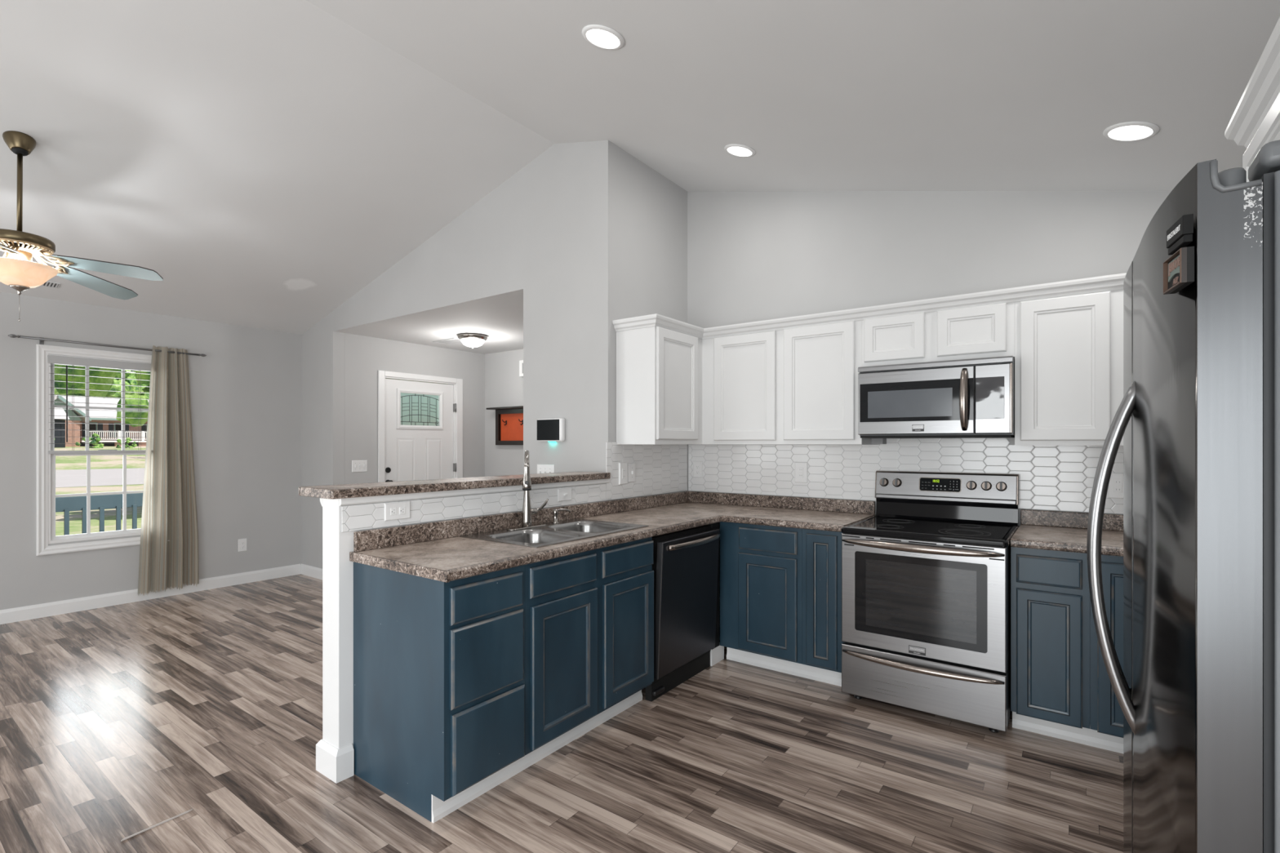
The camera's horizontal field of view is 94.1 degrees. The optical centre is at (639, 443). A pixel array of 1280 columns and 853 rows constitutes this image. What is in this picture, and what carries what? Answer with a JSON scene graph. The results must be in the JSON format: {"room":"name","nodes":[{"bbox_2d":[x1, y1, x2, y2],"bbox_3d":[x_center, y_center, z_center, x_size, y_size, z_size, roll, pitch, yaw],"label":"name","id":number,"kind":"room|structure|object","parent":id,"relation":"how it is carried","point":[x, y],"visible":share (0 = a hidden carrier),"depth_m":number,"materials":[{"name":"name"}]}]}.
{"room":"kitchen","nodes":[
{"label":"kitchen","id":0,"kind":"room"},
{"bbox_2d":[0,292,301,609],"bbox_3d":[-5.211,0.107,4.066,0.150,2.499,5.710,0,0,36],"label":"wall","id":1,"kind":"structure","parent":0,"point":[246,391],"depth_m":5.51,"materials":[{"name":"paint"}]},
{"bbox_2d":[35,344,169,555],"bbox_3d":[-4.495,0.047,5.022,0.169,1.644,0.858,0,0,36],"label":"window","id":2,"kind":"structure","parent":1,"relation":"in","point":[46,495],"depth_m":4.76,"materials":[{"name":"white paint"}]},
{"bbox_2d":[47,355,151,453],"bbox_3d":[-4.459,-0.310,4.996,0.078,0.780,0.734,0,0,36],"label":"window blind","id":3,"kind":"object","parent":2,"relation":"attached to","point":[52,359],"visible":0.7,"depth_m":4.90,"materials":[{"name":"white plastic"}]},
{"bbox_2d":[8,333,206,356],"bbox_3d":[-4.386,-0.804,4.993,0.088,0.055,1.264,0,0,36],"label":"curtain rod","id":4,"kind":"object","parent":1,"relation":"attached to","point":[42,340],"visible":0.95,"depth_m":4.83,"materials":[{"name":"grey metal"}]},
{"bbox_2d":[137,345,199,595],"bbox_3d":[-4.146,0.227,5.259,0.118,2.159,0.430,0,0,36],"label":"curtain","id":5,"kind":"object","parent":4,"relation":"hanging from","point":[169,506],"visible":1,"depth_m":5.28,"materials":[{"name":"beige fabric"}]},
{"bbox_2d":[0,564,300,624],"bbox_3d":[-5.185,1.303,3.964,0.014,0.106,5.575,0,0,36],"label":"baseboard","id":6,"kind":"structure","parent":1,"relation":"attached to","point":[54,608],"depth_m":5.06,"materials":[{"name":"white paint"}]},
{"bbox_2d":[238,537,247,551],"bbox_3d":[-3.856,0.981,5.786,0.008,0.120,0.075,0,0,36],"label":"wall outlet","id":7,"kind":"object","parent":1,"relation":"attached to","point":[242,543],"visible":1,"depth_m":5.78,"materials":[{"name":"white plastic"}]},
{"bbox_2d":[344,333,484,484],"bbox_3d":[-2.485,0.056,6.685,0.140,2.600,1.744,0,0,36],"label":"wall","id":8,"kind":"structure","parent":0,"point":[364,356],"depth_m":6.26,"materials":[{"name":"paint"}]},
{"bbox_2d":[351,460,367,472],"bbox_3d":[-2.846,0.226,6.059,0.017,0.118,0.160,0,0,36],"label":"light switch","id":9,"kind":"object","parent":8,"relation":"attached to","point":[357,465],"visible":1,"depth_m":6.06,"materials":[{"name":"white plastic"}]},
{"bbox_2d":[377,370,462,482],"bbox_3d":[-2.464,0.293,6.678,0.181,2.125,1.057,0,0,36],"label":"door","id":10,"kind":"structure","parent":8,"relation":"in","point":[420,416],"depth_m":6.65,"materials":[{"name":"white paint"}]},
{"bbox_2d":[301,140,608,568],"bbox_3d":[-1.837,-0.346,5.058,4.128,3.405,0.115,0,0,36],"label":"wall","id":11,"kind":"structure","parent":0,"point":[543,232],"depth_m":4.21,"materials":[{"name":"paint"}]},
{"bbox_2d":[300,563,322,579],"bbox_3d":[-3.278,1.303,6.032,0.651,0.106,0.014,0,0,36],"label":"baseboard","id":12,"kind":"structure","parent":11,"relation":"attached to","point":[306,570],"depth_m":6.08,"materials":[{"name":"white paint"}]},
{"bbox_2d":[537,464,554,473],"bbox_3d":[-0.656,0.201,4.113,0.165,0.118,0.017,0,0,36],"label":"light switch","id":13,"kind":"object","parent":11,"relation":"attached to","point":[541,468],"visible":0.56,"depth_m":4.11,"materials":[{"name":"white plastic"}]},
{"bbox_2d":[537,417,564,441],"bbox_3d":[-0.609,-0.094,4.064,0.244,0.160,0.041,0,0,36],"label":"smart display","id":14,"kind":"object","parent":11,"relation":"attached to","point":[552,429],"visible":1,"depth_m":4.03,"materials":[{"name":"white plastic"}]},
{"bbox_2d":[484,349,523,476],"bbox_3d":[-0.803,0.056,6.598,2.960,2.600,0.100,0,0,36],"label":"wall","id":15,"kind":"structure","parent":0,"point":[504,386],"depth_m":7.17,"materials":[{"name":"paint"}]},
{"bbox_2d":[486,405,523,444],"bbox_3d":[-1.175,-0.207,6.711,1.515,0.443,0.154,0,0,36],"label":"coat rack","id":16,"kind":"object","parent":15,"relation":"attached to","point":[508,420],"visible":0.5,"depth_m":7.04,"materials":[{"name":"brown wood"}]},
{"bbox_2d":[486,405,523,409],"bbox_3d":[-1.175,-0.419,6.711,1.515,0.020,0.154,0,0,36],"label":"shelf","id":17,"kind":"object","parent":16,"relation":"attached to","point":[521,407],"depth_m":6.91,"materials":[{"name":"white wood"}]},
{"bbox_2d":[519,360,523,377],"bbox_3d":[-1.288,-0.874,6.861,0.255,0.190,0.046,0,0,36],"label":"door chime","id":18,"kind":"object","parent":15,"relation":"attached to","point":[521,362],"visible":0.38,"depth_m":6.90,"materials":[{"name":"white plastic"}]},
{"bbox_2d":[322,140,687,748],"bbox_3d":[-0.450,-0.288,3.566,0.132,3.289,2.778,0,0,36],"label":"wall","id":19,"kind":"structure","parent":0,"point":[647,211],"depth_m":3.88,"materials":[{"name":"paint"}]},
{"bbox_2d":[315,738,354,783],"bbox_3d":[-1.259,1.294,2.459,0.168,0.125,0.072,0,0,36],"label":"baseboard","id":20,"kind":"structure","parent":19,"relation":"attached to","point":[335,764],"depth_m":2.42,"materials":[{"name":"white paint"}]},
{"bbox_2d":[298,471,610,499],"bbox_3d":[-0.809,0.200,3.142,0.290,0.038,1.758,0,0,36],"label":"countertop","id":21,"kind":"structure","parent":19,"relation":"on","point":[372,489],"depth_m":2.77,"materials":[{"name":"laminate"}]},
{"bbox_2d":[341,484,606,532],"bbox_3d":[-0.711,0.305,3.091,0.007,0.106,1.683,0,0,36],"label":"tile backsplash","id":22,"kind":"structure","parent":19,"relation":"attached to","point":[367,516],"depth_m":2.88,"materials":[{"name":"grey tile"}]},
{"bbox_2d":[384,501,410,520],"bbox_3d":[-1.057,0.293,2.602,0.008,0.076,0.122,0,0,36],"label":"bar outlet","id":23,"kind":"object","parent":22,"relation":"attached to","point":[397,510],"visible":1,"depth_m":2.60,"materials":[{"name":"white plastic"}]},
{"bbox_2d":[391,507,396,515],"bbox_3d":[-1.067,0.293,2.584,0.003,0.030,0.028,0,0,36],"label":"receptacle","id":24,"kind":"object","parent":23,"relation":"attached to","point":[393,510],"depth_m":2.58,"materials":[{"name":"white plastic"}]},
{"bbox_2d":[399,506,405,514],"bbox_3d":[-1.043,0.293,2.618,0.003,0.030,0.028,0,0,36],"label":"receptacle","id":25,"kind":"object","parent":23,"relation":"attached to","point":[402,509],"depth_m":2.62,"materials":[{"name":"white plastic"}]},
{"bbox_2d":[557,488,571,502],"bbox_3d":[-0.431,0.294,3.451,0.017,0.072,0.115,0,0,36],"label":"light switch","id":26,"kind":"object","parent":22,"relation":"attached to","point":[565,494],"visible":1,"depth_m":3.45,"materials":[{"name":"white plastic"}]},
{"bbox_2d":[339,478,609,506],"bbox_3d":[-0.704,0.235,3.094,0.016,0.033,1.711,0,0,36],"label":"trim","id":27,"kind":"structure","parent":19,"relation":"attached to","point":[402,497],"depth_m":2.84,"materials":[{"name":"white paint"}]},
{"bbox_2d":[605,442,687,500],"bbox_3d":[0.073,0.173,4.163,0.007,0.370,0.972,0,0,36],"label":"tile backsplash","id":28,"kind":"structure","parent":19,"relation":"attached to","point":[660,468],"depth_m":4.14,"materials":[{"name":"grey tile"}]},
{"bbox_2d":[618,462,627,484],"bbox_3d":[-0.108,0.193,3.894,0.015,0.142,0.086,0,0,36],"label":"wall outlet","id":29,"kind":"object","parent":28,"relation":"attached to","point":[623,467],"visible":1,"depth_m":3.88,"materials":[{"name":"white plastic"}]},
{"bbox_2d":[622,468,626,479],"bbox_3d":[-0.104,0.193,3.892,0.003,0.068,0.034,0,0,36],"label":"receptacle","id":30,"kind":"object","parent":29,"relation":"attached to","point":[624,470],"depth_m":3.89,"materials":[{"name":"white plastic"}]},
{"bbox_2d":[627,462,635,482],"bbox_3d":[-0.050,0.191,3.973,0.017,0.128,0.080,0,0,36],"label":"light switch","id":31,"kind":"object","parent":28,"relation":"attached to","point":[631,466],"visible":1,"depth_m":3.97,"materials":[{"name":"white plastic"}]},
{"bbox_2d":[616,326,702,444],"bbox_3d":[0.236,-0.370,4.117,0.323,0.747,0.877,0,0,36],"label":"upper cabinet","id":32,"kind":"object","parent":19,"relation":"attached to","point":[659,370],"visible":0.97,"depth_m":3.80,"materials":[{"name":"white paint"}]},
{"bbox_2d":[612,272,1126,339],"bbox_3d":[1.208,-0.759,3.192,2.984,0.066,0.613,0,0,36],"label":"crown molding","id":33,"kind":"structure","parent":32,"relation":"attached to","point":[1113,282],"depth_m":3.37,"materials":[{"name":"white paint"}]},
{"bbox_2d":[0,573,1123,852],"bbox_3d":[-1.626,1.386,2.523,7.800,0.060,7.750,0,0,36],"label":"floor","id":34,"kind":"structure","parent":0,"point":[117,722],"depth_m":2.52,"materials":[{"name":"laminate"}]},
{"bbox_2d":[120,808,192,841],"bbox_3d":[-1.712,1.352,2.119,0.003,0.007,0.209,0,0,34],"label":"floor strip","id":35,"kind":"object","parent":34,"relation":"on","point":[188,811],"visible":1,"depth_m":2.11,"materials":[{"name":"wood"}]},
{"bbox_2d":[353,561,524,822],"bbox_3d":[-0.814,0.918,2.422,0.627,0.875,0.382,0,0,36],"label":"base cabinet","id":36,"kind":"object","parent":34,"relation":"on","point":[439,666],"visible":0.94,"depth_m":2.24,"materials":[{"name":"blue paint"}]},
{"bbox_2d":[349,491,875,582],"bbox_3d":[0.146,0.420,3.094,1.384,0.120,2.632,0,0,36],"label":"countertop","id":37,"kind":"structure","parent":36,"relation":"on","point":[436,550],"depth_m":3.06,"materials":[{"name":"stone"}]},
{"bbox_2d":[506,449,548,530],"bbox_3d":[-0.548,0.234,3.087,0.165,0.405,0.260,0,0,36],"label":"kitchen faucet","id":38,"kind":"object","parent":37,"relation":"on","point":[527,511],"visible":1,"depth_m":3.09,"materials":[{"name":"silver metal"}]},
{"bbox_2d":[459,518,648,547],"bbox_3d":[-0.406,0.527,3.015,0.522,0.182,0.820,0,0,36],"label":"sink","id":39,"kind":"object","parent":37,"relation":"in","point":[575,529],"visible":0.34,"depth_m":3.02,"materials":[{"name":"silver metal"}]},
{"bbox_2d":[551,508,570,523],"bbox_3d":[-0.442,0.398,3.316,0.113,0.078,0.044,0,0,-44],"label":"soap dispenser","id":40,"kind":"object","parent":39,"relation":"on","point":[555,512],"visible":1,"depth_m":3.28,"materials":[{"name":"silver metal"}]},
{"bbox_2d":[431,689,642,822],"bbox_3d":[-0.367,1.306,2.648,0.014,0.099,1.272,0,0,36],"label":"toe kick","id":41,"kind":"object","parent":34,"relation":"on","point":[440,809],"visible":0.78,"depth_m":2.49,"materials":[{"name":"white paint"}]},
{"bbox_2d":[524,537,653,755],"bbox_3d":[-0.438,0.869,2.936,0.627,0.775,0.890,0,0,36],"label":"base cabinet","id":42,"kind":"object","parent":34,"relation":"on","point":[589,615],"visible":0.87,"depth_m":2.68,"materials":[{"name":"blue paint"}]},
{"bbox_2d":[645,524,719,701],"bbox_3d":[0.070,0.927,3.516,0.668,0.858,0.632,0,0,36],"label":"dishwasher","id":43,"kind":"object","parent":34,"relation":"on","point":[685,566],"visible":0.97,"depth_m":3.30,"materials":[{"name":"black metal"}]},
{"bbox_2d":[708,522,719,649],"bbox_3d":[0.448,0.869,3.693,0.048,0.775,0.087,0,0,36],"label":"cabinet filler","id":44,"kind":"structure","parent":34,"relation":"on","point":[714,526],"depth_m":3.70,"materials":[{"name":"blue wood"}]},
{"bbox_2d":[710,642,724,666],"bbox_3d":[0.461,1.306,3.717,0.060,0.099,0.154,0,0,36],"label":"toe kick","id":45,"kind":"object","parent":34,"relation":"on","point":[717,654],"visible":0.57,"depth_m":3.69,"materials":[{"name":"white paint"}]},
{"bbox_2d":[720,521,802,663],"bbox_3d":[0.885,0.869,3.796,0.529,0.775,0.627,0,0,36],"label":"base cabinet","id":46,"kind":"object","parent":34,"relation":"on","point":[761,566],"visible":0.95,"depth_m":3.54,"materials":[{"name":"blue paint"}]},
{"bbox_2d":[726,647,841,686],"bbox_3d":[0.856,1.306,3.535,0.763,0.099,0.014,0,0,36],"label":"toe kick","id":47,"kind":"object","parent":34,"relation":"on","point":[833,677],"visible":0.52,"depth_m":3.53,"materials":[{"name":"white paint"}]},
{"bbox_2d":[802,528,843,672],"bbox_3d":[1.199,0.869,3.566,0.246,0.775,0.627,0,0,36],"label":"base cabinet","id":48,"kind":"object","parent":34,"relation":"on","point":[822,642],"visible":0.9,"depth_m":3.33,"materials":[{"name":"blue paint"}]},
{"bbox_2d":[840,470,1019,733],"bbox_3d":[1.556,0.761,3.190,0.756,1.190,0.793,0,0,36],"label":"range","id":49,"kind":"object","parent":34,"relation":"on","point":[926,578],"visible":1,"depth_m":2.95,"materials":[{"name":"silver metal"}]},
{"bbox_2d":[840,515,1018,546],"bbox_3d":[1.561,0.455,3.196,0.756,0.030,0.679,0,0,36],"label":"cooktop","id":50,"kind":"object","parent":49,"relation":"in","point":[931,530],"depth_m":3.09,"materials":[{"name":"black glass"}]},
{"bbox_2d":[1010,546,1089,728],"bbox_3d":[2.037,0.870,2.953,0.297,0.777,0.627,0,0,36],"label":"base cabinet","id":51,"kind":"object","parent":34,"relation":"on","point":[1050,592],"visible":0.97,"depth_m":2.70,"materials":[{"name":"blue paint"}]},
{"bbox_2d":[1012,711,1123,753],"bbox_3d":[2.264,1.306,2.506,1.189,0.099,0.014,0,0,36],"label":"toe kick","id":52,"kind":"object","parent":34,"relation":"on","point":[1086,736],"visible":0.4,"depth_m":2.72,"materials":[{"name":"white paint"}]},
{"bbox_2d":[1089,555,1123,737],"bbox_3d":[2.519,0.870,2.601,0.895,0.777,0.627,0,0,36],"label":"base cabinet","id":53,"kind":"object","parent":34,"relation":"on","point":[1106,714],"visible":0.22,"depth_m":2.58,"materials":[{"name":"blue paint"}]},
{"bbox_2d":[1010,509,1123,556],"bbox_3d":[2.394,0.420,2.681,1.190,0.120,0.646,0,0,36],"label":"countertop","id":54,"kind":"structure","parent":53,"relation":"on","point":[1056,531],"depth_m":2.97,"materials":[{"name":"stone"}]},
{"bbox_2d":[1086,139,1279,852],"bbox_3d":[1.339,0.465,1.023,0.912,1.782,0.916,0,0,36],"label":"refrigerator","id":55,"kind":"object","parent":34,"relation":"on","point":[1197,691],"visible":1,"depth_m":0.85,"materials":[{"name":"grey metal"}]},
{"bbox_2d":[1163,246,1194,294],"bbox_3d":[0.814,-0.261,0.902,0.016,0.051,0.078,0,0,27],"label":"magnet","id":56,"kind":"object","parent":55,"relation":"attached to","point":[1178,268],"visible":1,"depth_m":0.89,"materials":[{"name":"brown wood"}]},
{"bbox_2d":[1166,213,1193,255],"bbox_3d":[0.816,-0.316,0.902,0.013,0.039,0.072,0,0,27],"label":"magnet","id":57,"kind":"object","parent":55,"relation":"attached to","point":[1180,235],"visible":1,"depth_m":0.89},
{"bbox_2d":[0,0,1279,354],"bbox_3d":[-1.641,-1.598,2.503,7.800,1.062,7.700,0,0,36],"label":"ceiling","id":58,"kind":"structure","parent":0,"point":[269,161],"depth_m":3.05,"materials":[{"name":"paint"}]},
{"bbox_2d":[41,281,60,288],"bbox_3d":[-4.496,-1.206,4.463,0.086,0.026,0.215,0,0,36],"label":"ceiling vent","id":59,"kind":"object","parent":58,"relation":"in","point":[49,284],"visible":0.39,"depth_m":4.51,"materials":[{"name":"metal"}]},
{"bbox_2d":[0,130,163,321],"bbox_3d":[-3.350,-1.150,3.163,1.248,0.992,1.220,0,0,36],"label":"ceiling fan","id":60,"kind":"object","parent":58,"relation":"hanging from","point":[18,270],"visible":1,"depth_m":3.19,"materials":[{"name":"gold metal"}]},
{"bbox_2d":[432,337,461,344],"bbox_3d":[-2.034,-1.102,6.388,0.380,0.008,0.170,0,0,36],"label":"ceiling vent","id":61,"kind":"object","parent":58,"relation":"in","point":[451,340],"visible":0.79,"depth_m":6.40,"materials":[{"name":"metal"}]},
{"bbox_2d":[457,333,488,348],"bbox_3d":[-1.707,-1.040,6.081,0.302,0.132,0.302,0,0,36],"label":"flush ceiling light","id":62,"kind":"object","parent":58,"relation":"attached to","point":[468,340],"visible":1,"depth_m":5.99,"materials":[{"name":"white glass"}]},
{"bbox_2d":[582,24,624,49],"bbox_3d":[-0.157,-1.740,2.554,0.181,0.050,0.186,0,0,36],"label":"recessed light","id":63,"kind":"object","parent":58,"relation":"in","point":[602,37],"visible":1,"depth_m":2.54,"materials":[{"name":"white paint"}]},
{"bbox_2d":[724,143,755,157],"bbox_3d":[0.590,-1.732,3.522,0.181,0.050,0.186,0,0,36],"label":"recessed light","id":64,"kind":"object","parent":58,"relation":"in","point":[735,149],"visible":1,"depth_m":3.50,"materials":[{"name":"white paint"}]},
{"bbox_2d":[1102,121,1159,141],"bbox_3d":[2.028,-1.290,2.465,0.181,0.050,0.186,0,0,36],"label":"recessed light","id":65,"kind":"object","parent":58,"relation":"in","point":[1128,131],"visible":1,"depth_m":2.45,"materials":[{"name":"white paint"}]},
{"bbox_2d":[687,190,1172,627],"bbox_3d":[1.746,-0.288,3.619,3.350,3.289,0.100,0,0,36],"label":"wall","id":66,"kind":"structure","parent":0,"point":[753,256],"depth_m":3.72,"materials":[{"name":"paint"}]},
{"bbox_2d":[702,320,886,444],"bbox_3d":[0.977,-0.370,3.918,1.146,0.747,0.323,0,0,36],"label":"upper cabinet","id":67,"kind":"object","parent":66,"relation":"attached to","point":[797,385],"visible":0.95,"depth_m":3.77,"materials":[{"name":"white paint"}]},
{"bbox_2d":[688,437,1123,514],"bbox_3d":[1.716,0.157,3.574,3.333,0.402,0.007,0,0,36],"label":"tile backsplash","id":68,"kind":"structure","parent":66,"relation":"attached to","point":[1052,477],"depth_m":3.69,"materials":[{"name":"grey tile"}]},
{"bbox_2d":[693,461,702,477],"bbox_3d":[0.435,0.193,4.500,0.075,0.125,0.008,0,0,36],"label":"wall outlet","id":69,"kind":"object","parent":68,"relation":"attached to","point":[697,465],"visible":1,"depth_m":4.50,"materials":[{"name":"white plastic"}]},
{"bbox_2d":[795,462,807,483],"bbox_3d":[1.087,0.193,4.023,0.088,0.138,0.009,0,0,36],"label":"wall outlet","id":70,"kind":"object","parent":68,"relation":"attached to","point":[801,468],"visible":1,"depth_m":4.02,"materials":[{"name":"white plastic"}]},
{"bbox_2d":[798,467,803,477],"bbox_3d":[1.086,0.193,4.021,0.034,0.068,0.003,0,0,36],"label":"receptacle","id":71,"kind":"object","parent":70,"relation":"attached to","point":[800,469],"depth_m":4.02,"materials":[{"name":"white plastic"}]},
{"bbox_2d":[1107,472,1123,498],"bbox_3d":[2.435,0.213,3.037,0.080,0.130,0.009,0,0,36],"label":"wall outlet","id":72,"kind":"object","parent":68,"relation":"attached to","point":[1115,489],"visible":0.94,"depth_m":3.04,"materials":[{"name":"white plastic"}]},
{"bbox_2d":[1113,479,1122,492],"bbox_3d":[2.434,0.213,3.036,0.034,0.068,0.003,0,0,36],"label":"receptacle","id":73,"kind":"object","parent":72,"relation":"attached to","point":[1117,483],"depth_m":3.03,"materials":[{"name":"white plastic"}]},
{"bbox_2d":[862,302,1014,366],"bbox_3d":[1.695,-0.595,3.393,0.762,0.298,0.323,0,0,36],"label":"upper cabinet","id":74,"kind":"object","parent":66,"relation":"attached to","point":[982,331],"visible":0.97,"depth_m":3.24,"materials":[{"name":"white paint"}]},
{"bbox_2d":[857,355,1014,438],"bbox_3d":[1.656,-0.238,3.337,0.754,0.408,0.442,0,0,36],"label":"microwave","id":75,"kind":"object","parent":74,"relation":"attached to","point":[974,397],"visible":1,"depth_m":3.17,"materials":[{"name":"grey metal"}]},
{"bbox_2d":[1014,288,1123,445],"bbox_3d":[2.340,-0.368,2.921,0.836,0.751,0.323,0,0,36],"label":"upper cabinet","id":76,"kind":"object","parent":66,"relation":"attached to","point":[1068,349],"visible":0.48,"depth_m":2.91,"materials":[{"name":"white paint"}]},
{"bbox_3d":[1.205,0.126,-0.042,0.100,2.460,6.650,0,0,36],"label":"wall","id":77,"kind":"structure","parent":0,"visible":0},
{"bbox_2d":[1242,92,1279,182],"bbox_3d":[1.456,-0.607,0.915,0.623,0.225,0.883,0,0,36],"label":"upper cabinet","id":78,"kind":"object","parent":77,"relation":"attached to","point":[1268,131],"visible":0.29,"depth_m":1.27,"materials":[{"name":"white paint"}]},
{"bbox_2d":[1224,17,1279,148],"bbox_3d":[1.447,-0.752,0.922,0.644,0.066,0.964,0,0,36],"label":"crown molding","id":79,"kind":"structure","parent":78,"relation":"attached to","point":[1262,89],"depth_m":1.28,"materials":[{"name":"white paint"}]},
{"label":"outside","id":80,"kind":"structure","parent":0,"visible":0},
{"bbox_2d":[54,446,146,536],"bbox_3d":[-64.473,0.296,89.133,195.500,2.880,180.000,0,0,36],"label":"lawn","id":81,"kind":"structure","parent":80,"point":[133,461],"depth_m":23.62,"materials":[{"name":"green plant"}]},
{"bbox_2d":[75,433,103,448],"bbox_3d":[-60.909,-0.158,66.084,1.994,2.094,2.391,0,0,36],"label":"shrub","id":82,"kind":"object","parent":81,"relation":"on","point":[96,440],"visible":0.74,"depth_m":66.19,"materials":[{"name":"green plant"}]},
{"bbox_2d":[54,368,147,398],"bbox_3d":[-79.420,-7.754,85.163,14.353,15.965,13.411,0,0,36],"label":"leafy tree","id":83,"kind":"object","parent":81,"relation":"on","point":[111,394],"visible":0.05,"depth_m":85.54,"materials":[{"name":"green plant"}]},
{"bbox_2d":[54,394,148,447],"bbox_3d":[-65.408,-2.616,76.384,15.200,6.554,24.650,0,0,36],"label":"house","id":84,"kind":"structure","parent":81,"relation":"on","point":[95,424],"depth_m":73.09,"materials":[{"name":"brick"}]},
{"bbox_2d":[82,423,85,436],"bbox_3d":[-67.909,-1.731,72.913,0.060,1.740,0.464,0,0,36],"label":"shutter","id":85,"kind":"object","parent":84,"relation":"hanging from","point":[83,424],"depth_m":72.84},
{"bbox_2d":[97,422,102,436],"bbox_3d":[-67.053,-1.731,74.084,0.060,1.740,0.464,0,0,36],"label":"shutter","id":86,"kind":"object","parent":84,"relation":"hanging from","point":[100,424],"depth_m":74.10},
{"bbox_2d":[108,422,113,436],"bbox_3d":[-66.454,-1.731,74.903,0.060,1.740,0.464,0,0,36],"label":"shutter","id":87,"kind":"object","parent":84,"relation":"hanging from","point":[110,426],"depth_m":74.88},
{"bbox_2d":[124,424,128,436],"bbox_3d":[-65.555,-1.731,76.132,0.060,1.740,0.464,0,0,36],"label":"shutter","id":88,"kind":"object","parent":84,"relation":"hanging from","point":[126,426],"depth_m":76.13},
{"bbox_2d":[141,423,146,437],"bbox_3d":[-64.528,-1.731,77.537,0.060,1.740,0.464,0,0,36],"label":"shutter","id":89,"kind":"object","parent":84,"relation":"hanging from","point":[143,428],"depth_m":77.54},
{"bbox_2d":[54,364,150,426],"bbox_3d":[-11.275,-1.827,15.566,5.010,7.578,5.539,0,0,-9],"label":"leafy tree","id":90,"kind":"object","parent":81,"relation":"on","point":[132,420],"visible":0.04,"depth_m":13.71,"materials":[{"name":"green plant"}]},
{"bbox_2d":[115,437,137,448],"bbox_3d":[-59.134,-0.020,68.708,1.630,1.484,1.906,0,0,36],"label":"shrub","id":91,"kind":"object","parent":81,"relation":"on","point":[119,441],"visible":0.7,"depth_m":68.48,"materials":[{"name":"green plant"}]},
{"bbox_2d":[130,370,149,399],"bbox_3d":[-87.082,-10.718,101.807,17.298,21.909,17.178,0,0,36],"label":"leafy tree","id":92,"kind":"object","parent":81,"relation":"on","point":[147,395],"visible":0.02,"depth_m":98.30,"materials":[{"name":"green plant"}]},
{"bbox_2d":[144,385,149,391],"bbox_3d":[-70.648,-7.498,95.333,12.677,15.454,12.996,0,0,36],"label":"leafy tree","id":93,"kind":"object","parent":81,"relation":"on","point":[147,388],"visible":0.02,"depth_m":91.43,"materials":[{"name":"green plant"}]},
{"bbox_3d":[-4.655,1.576,6.378,1.660,0.320,8.000,0,0,36],"label":"porch deck","id":94,"kind":"object","parent":81,"relation":"on","visible":0},
{"bbox_2d":[55,493,142,535],"bbox_3d":[-6.031,0.936,5.650,0.098,0.960,3.490,0,0,36],"label":"porch railing","id":95,"kind":"object","parent":94,"relation":"on","point":[65,504],"visible":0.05,"depth_m":6.18,"materials":[{"name":"wood"}]},
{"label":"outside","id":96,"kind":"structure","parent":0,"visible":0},
{"bbox_2d":[55,467,144,488],"bbox_3d":[-30.721,1.724,31.010,22.289,0.015,31.941,0,0,42],"label":"road","id":97,"kind":"structure","parent":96,"point":[104,477],"depth_m":30.81,"materials":[{"name":"grey asphalt"}]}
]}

